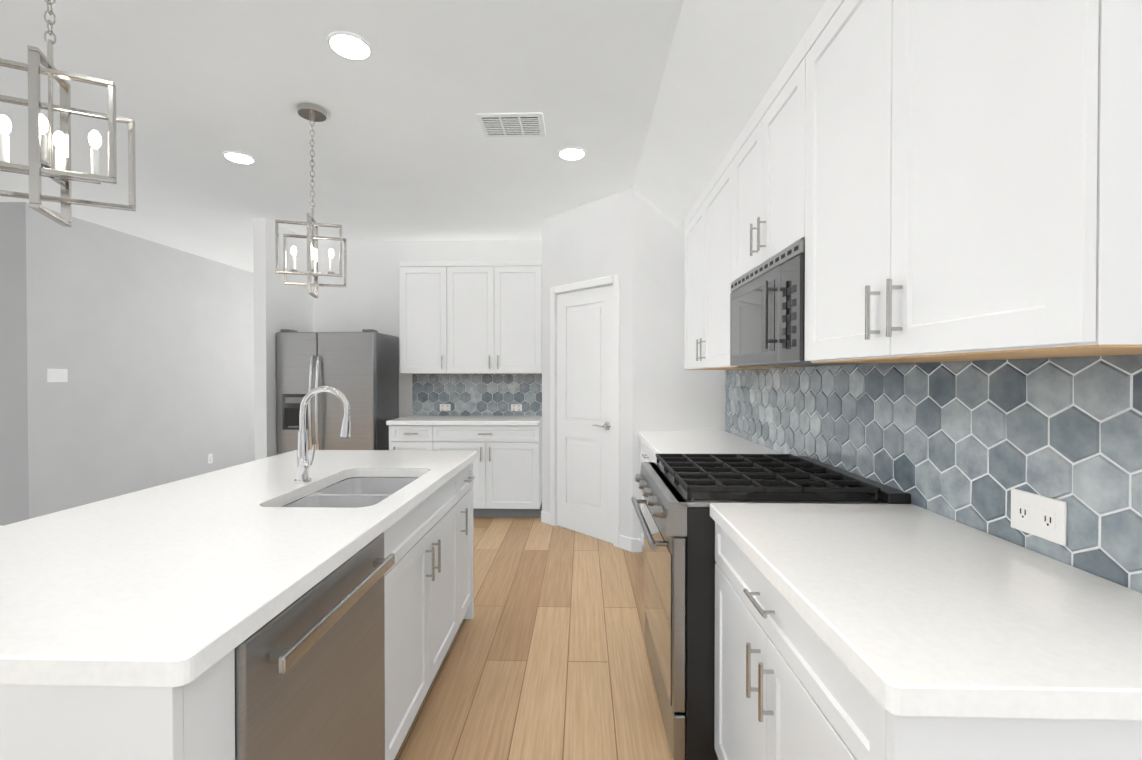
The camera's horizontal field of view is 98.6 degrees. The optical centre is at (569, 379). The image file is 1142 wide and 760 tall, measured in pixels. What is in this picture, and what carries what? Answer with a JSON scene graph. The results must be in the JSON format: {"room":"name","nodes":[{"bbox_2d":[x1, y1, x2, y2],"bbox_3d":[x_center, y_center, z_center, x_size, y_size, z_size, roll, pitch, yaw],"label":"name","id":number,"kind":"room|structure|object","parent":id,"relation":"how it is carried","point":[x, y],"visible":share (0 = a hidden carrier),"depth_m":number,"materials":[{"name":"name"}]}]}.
{"room":"kitchen","nodes":[
{"label":"kitchen","id":0,"kind":"room"},
{"bbox_2d":[0,202,13,525],"bbox_3d":[-5.402,-0.078,4.092,1.720,2.740,0.120,0,0,2],"label":"wall","id":1,"kind":"structure","parent":0,"point":[6,450],"depth_m":4.01,"materials":[{"name":"paint"}]},
{"bbox_2d":[0,511,641,551],"bbox_3d":[-2.757,1.230,5.487,6.695,0.100,3.414,0,0,2],"label":"baseboard","id":2,"kind":"structure","parent":1,"relation":"attached to","point":[629,544],"depth_m":3.73,"materials":[{"name":"paint"}]},
{"bbox_2d":[11,202,254,522],"bbox_3d":[-4.441,-0.091,5.617,0.120,2.740,3.220,0,0,2],"label":"wall","id":3,"kind":"structure","parent":0,"point":[148,345],"depth_m":4.80,"materials":[{"name":"paint"}]},
{"bbox_2d":[47,369,67,381],"bbox_3d":[-4.413,-0.039,4.236,0.008,0.115,0.165,0,0,2],"label":"light switch","id":4,"kind":"object","parent":3,"relation":"attached to","point":[57,375],"visible":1,"depth_m":4.23,"materials":[{"name":"white plastic"}]},
{"bbox_2d":[208,454,212,463],"bbox_3d":[-4.368,0.956,5.974,0.008,0.115,0.072,0,0,2],"label":"outlet","id":5,"kind":"object","parent":3,"relation":"attached to","point":[210,458],"visible":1,"depth_m":5.97,"materials":[{"name":"white plastic"}]},
{"bbox_2d":[253,218,313,459],"bbox_3d":[-2.741,-0.093,5.797,0.110,2.740,2.770,0,0,2],"label":"wall","id":6,"kind":"structure","parent":0,"point":[279,304],"depth_m":4.47,"materials":[{"name":"paint"}]},
{"bbox_2d":[0,0,683,272],"bbox_3d":[-2.479,-1.466,1.512,7.700,0.080,11.700,0,0,2],"label":"ceiling","id":7,"kind":"structure","parent":0,"point":[405,148],"depth_m":2.60,"materials":[{"name":"paint"}]},
{"bbox_2d":[0,0,135,226],"bbox_3d":[-1.404,-0.932,1.327,0.310,0.982,0.180,0,1,-26],"label":"pendant light","id":8,"kind":"object","parent":7,"relation":"hanging from","point":[61,174],"visible":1,"depth_m":1.32,"materials":[{"name":"silver metal"}]},
{"bbox_2d":[222,151,255,163],"bbox_3d":[-2.133,-1.436,3.173,0.180,0.016,0.180,0,0,2],"label":"recessed light","id":9,"kind":"object","parent":7,"relation":"in","point":[238,157],"visible":1,"depth_m":3.15,"materials":[{"name":"paint"}]},
{"bbox_2d":[275,103,346,297],"bbox_3d":[-1.369,-0.942,2.617,0.310,0.984,0.180,0,1,-16],"label":"pendant light","id":10,"kind":"object","parent":7,"relation":"hanging from","point":[310,112],"visible":1,"depth_m":2.60,"materials":[{"name":"silver metal"}]},
{"bbox_2d":[327,31,372,60],"bbox_3d":[-0.939,-1.427,2.101,0.180,0.016,0.180,0,0,2],"label":"recessed light","id":11,"kind":"object","parent":7,"relation":"in","point":[349,45],"visible":1,"depth_m":2.08,"materials":[{"name":"paint"}]},
{"bbox_2d":[476,113,545,136],"bbox_3d":[-0.321,-1.430,2.765,0.360,0.012,0.250,0,0,2],"label":"ceiling vent","id":12,"kind":"object","parent":7,"relation":"in","point":[512,125],"visible":1,"depth_m":2.74,"materials":[{"name":"metal"}]},
{"bbox_2d":[558,146,585,159],"bbox_3d":[0.014,-1.436,3.116,0.180,0.016,0.180,0,0,2],"label":"recessed light","id":13,"kind":"object","parent":7,"relation":"in","point":[571,153],"visible":0.98,"depth_m":3.10,"materials":[{"name":"paint"}]},
{"bbox_2d":[313,240,541,417],"bbox_3d":[-0.798,-0.088,5.215,4.026,2.740,0.150,0,0,2],"label":"wall","id":14,"kind":"structure","parent":0,"point":[368,297],"depth_m":5.17,"materials":[{"name":"paint"}]},
{"bbox_2d":[399,261,450,373],"bbox_3d":[-1.426,-0.613,4.969,0.463,1.094,0.343,0,0,2],"label":"upper cabinet","id":15,"kind":"object","parent":14,"relation":"attached to","point":[423,284],"depth_m":4.80,"materials":[{"name":"paint"}]},
{"bbox_2d":[412,374,541,414],"bbox_3d":[-0.948,0.164,5.141,1.410,0.471,0.012,0,0,2],"label":"tile backsplash","id":16,"kind":"structure","parent":14,"relation":"attached to","point":[480,394],"depth_m":5.14,"materials":[{"name":"tile"}]},
{"bbox_2d":[440,404,450,410],"bbox_3d":[-1.303,0.288,5.143,0.115,0.072,0.008,0,0,2],"label":"outlet","id":17,"kind":"object","parent":16,"relation":"attached to","point":[445,407],"visible":1,"depth_m":5.14,"materials":[{"name":"white plastic"}]},
{"bbox_2d":[511,404,521,410],"bbox_3d":[-0.553,0.288,5.124,0.115,0.072,0.008,0,0,2],"label":"outlet","id":18,"kind":"object","parent":16,"relation":"attached to","point":[516,407],"visible":1,"depth_m":5.12,"materials":[{"name":"white plastic"}]},
{"bbox_2d":[447,261,541,373],"bbox_3d":[-0.731,-0.612,4.950,0.927,1.094,0.343,0,0,2],"label":"upper cabinet","id":19,"kind":"object","parent":14,"relation":"attached to","point":[470,317],"depth_m":4.78,"materials":[{"name":"paint"}]},
{"bbox_2d":[394,516,671,759],"bbox_3d":[-2.479,1.354,1.536,7.700,0.080,11.700,0,0,2],"label":"floor","id":20,"kind":"structure","parent":0,"point":[546,657],"depth_m":2.27,"materials":[{"name":"brown wood"}]},
{"bbox_2d":[0,454,476,759],"bbox_3d":[-0.844,0.875,1.716,0.701,0.874,1.975,0,0,2],"label":"kitchen island","id":21,"kind":"object","parent":20,"relation":"on","point":[302,602],"depth_m":1.09,"materials":[{"name":"paint"}]},
{"bbox_2d":[0,450,476,677],"bbox_3d":[-1.043,0.422,1.729,1.020,0.048,2.002,0,0,2],"label":"island countertop","id":22,"kind":"structure","parent":21,"relation":"on","point":[153,582],"depth_m":1.10,"materials":[{"name":"white stone"}]},
{"bbox_2d":[292,386,350,481],"bbox_3d":[-0.955,0.210,1.898,0.217,0.374,0.065,0,0,2],"label":"faucet","id":23,"kind":"object","parent":22,"relation":"on","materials":[{"name":"silver metal"}]},
{"bbox_2d":[282,477,418,507],"bbox_3d":[-0.804,0.539,1.875,0.420,0.200,0.700,0,0,2],"label":"sink","id":24,"kind":"object","parent":22,"relation":"in","point":[341,492],"depth_m":1.97,"materials":[{"name":"metal"}]},
{"bbox_2d":[235,532,394,759],"bbox_3d":[-0.548,0.876,1.155,0.079,0.860,0.607,0,0,2],"label":"dishwasher","id":25,"kind":"object","parent":21,"relation":"in","point":[310,675],"depth_m":1.10,"materials":[{"name":"silver metal"}]},
{"bbox_2d":[277,329,398,454],"bbox_3d":[-2.245,0.407,4.798,0.905,1.757,0.709,0,0,2],"label":"refrigerator","id":26,"kind":"object","parent":20,"relation":"on","point":[359,371],"visible":0.71,"depth_m":4.52,"materials":[{"name":"silver metal"}]},
{"bbox_2d":[389,427,433,449],"bbox_3d":[-1.456,0.849,4.844,0.410,0.874,0.620,0,0,2],"label":"base cabinet","id":27,"kind":"object","parent":20,"relation":"on","point":[400,438],"depth_m":4.53,"materials":[{"name":"paint"}]},
{"bbox_2d":[434,423,541,517],"bbox_3d":[-0.761,0.849,4.825,0.980,0.874,0.620,0,0,2],"label":"base cabinet","id":28,"kind":"object","parent":20,"relation":"on","point":[507,471],"depth_m":4.52,"materials":[{"name":"paint"}]},
{"bbox_2d":[386,415,541,426],"bbox_3d":[-0.976,0.392,4.817,1.410,0.040,0.640,0,0,2],"label":"countertop","id":29,"kind":"structure","parent":28,"relation":"on","point":[411,420],"depth_m":4.54,"materials":[{"name":"white stone"}]},
{"bbox_2d":[640,439,653,547],"bbox_3d":[0.835,0.862,3.250,0.634,0.874,0.883,0,0,2],"label":"base cabinet","id":30,"kind":"object","parent":20,"relation":"on","point":[645,455],"depth_m":3.54,"materials":[{"name":"paint"}]},
{"bbox_2d":[638,431,781,458],"bbox_3d":[0.819,0.407,3.024,0.654,0.040,1.329,0,0,2],"label":"countertop","id":31,"kind":"structure","parent":30,"relation":"on","point":[659,442],"depth_m":3.00,"materials":[{"name":"white stone"}]},
{"bbox_2d":[631,453,910,759],"bbox_3d":[0.700,0.831,1.982,0.837,0.958,0.752,0,0,2],"label":"range","id":32,"kind":"object","parent":20,"relation":"on","point":[681,493],"visible":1,"depth_m":1.64,"materials":[{"name":"black metal"}]},
{"bbox_2d":[710,503,1141,759],"bbox_3d":[0.761,0.861,1.125,0.668,0.914,0.950,0,0,2],"label":"base cabinet","id":33,"kind":"object","parent":20,"relation":"on","point":[878,632],"visible":1,"depth_m":0.88,"materials":[{"name":"paint"}]},
{"bbox_2d":[542,187,725,551],"bbox_3d":[0.471,-0.081,4.401,1.447,2.740,1.411,0,0,2],"label":"wall","id":34,"kind":"structure","parent":0,"point":[633,237],"depth_m":3.70,"materials":[{"name":"paint"}]},
{"bbox_2d":[550,274,619,547],"bbox_3d":[0.143,0.238,4.112,0.116,2.107,0.804,0,1,-43],"label":"door frame","id":35,"kind":"structure","parent":34,"relation":"attached to","point":[614,280],"depth_m":3.83,"materials":[{"name":"paint"}]},
{"bbox_2d":[557,285,612,542],"bbox_3d":[0.132,0.268,4.102,0.037,2.033,0.671,0,1,-43],"label":"pantry door","id":36,"kind":"structure","parent":34,"relation":"in","point":[584,405],"depth_m":4.08,"materials":[{"name":"paint"}]},
{"bbox_2d":[592,422,610,429],"bbox_3d":[0.253,0.364,3.903,0.143,0.064,0.095,0,0,2],"label":"door lever","id":37,"kind":"object","parent":36,"relation":"attached to","point":[606,425],"visible":1,"depth_m":3.88,"materials":[{"name":"silver metal"}]},
{"bbox_2d":[634,0,825,227],"bbox_3d":[0.720,-1.258,-0.322,0.698,0.304,8.000,0,0,2],"label":"ceiling","id":38,"kind":"structure","parent":0,"point":[726,61],"depth_m":2.12,"materials":[{"name":"paint"}]},
{"bbox_3d":[1.164,-0.046,0.407,0.150,2.740,9.660,0,0,2],"label":"wall","id":39,"kind":"structure","parent":0,"visible":0},
{"bbox_2d":[684,145,805,369],"bbox_3d":[0.952,-0.599,2.906,0.382,1.066,1.125,0,0,2],"label":"upper cabinet","id":40,"kind":"object","parent":39,"relation":"attached to","point":[708,250],"visible":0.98,"depth_m":2.79,"materials":[{"name":"paint"}]},
{"bbox_2d":[733,34,805,280],"bbox_3d":[0.927,-0.794,1.962,0.382,0.659,0.758,0,0,2],"label":"upper cabinet","id":41,"kind":"object","parent":39,"relation":"attached to","point":[769,183],"visible":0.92,"depth_m":1.87,"materials":[{"name":"paint"}]},
{"bbox_2d":[730,239,861,365],"bbox_3d":[0.912,-0.262,1.967,0.411,0.397,0.754,0,0,2],"label":"microwave","id":42,"kind":"object","parent":41,"relation":"attached to","point":[767,312],"visible":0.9,"depth_m":1.81,"materials":[{"name":"silver metal"}]},
{"bbox_2d":[725,354,1141,592],"bbox_3d":[1.130,0.178,2.180,0.012,0.493,2.999,0,0,2],"label":"tile backsplash","id":43,"kind":"structure","parent":39,"relation":"attached to","point":[971,443],"depth_m":1.30,"materials":[{"name":"tile"}]},
{"bbox_2d":[1011,488,1066,545],"bbox_3d":[1.095,0.317,1.152,0.008,0.098,0.138,0,0,2],"label":"outlet","id":44,"kind":"object","parent":43,"relation":"attached to","point":[1043,517],"visible":1,"depth_m":1.14,"materials":[{"name":"white plastic"}]},
{"bbox_2d":[804,0,1141,362],"bbox_3d":[0.905,-0.584,1.139,0.382,1.066,0.890,0,0,2],"label":"upper cabinet","id":45,"kind":"object","parent":39,"relation":"attached to","point":[973,180],"visible":1,"depth_m":0.92,"materials":[{"name":"paint"}]}
]}

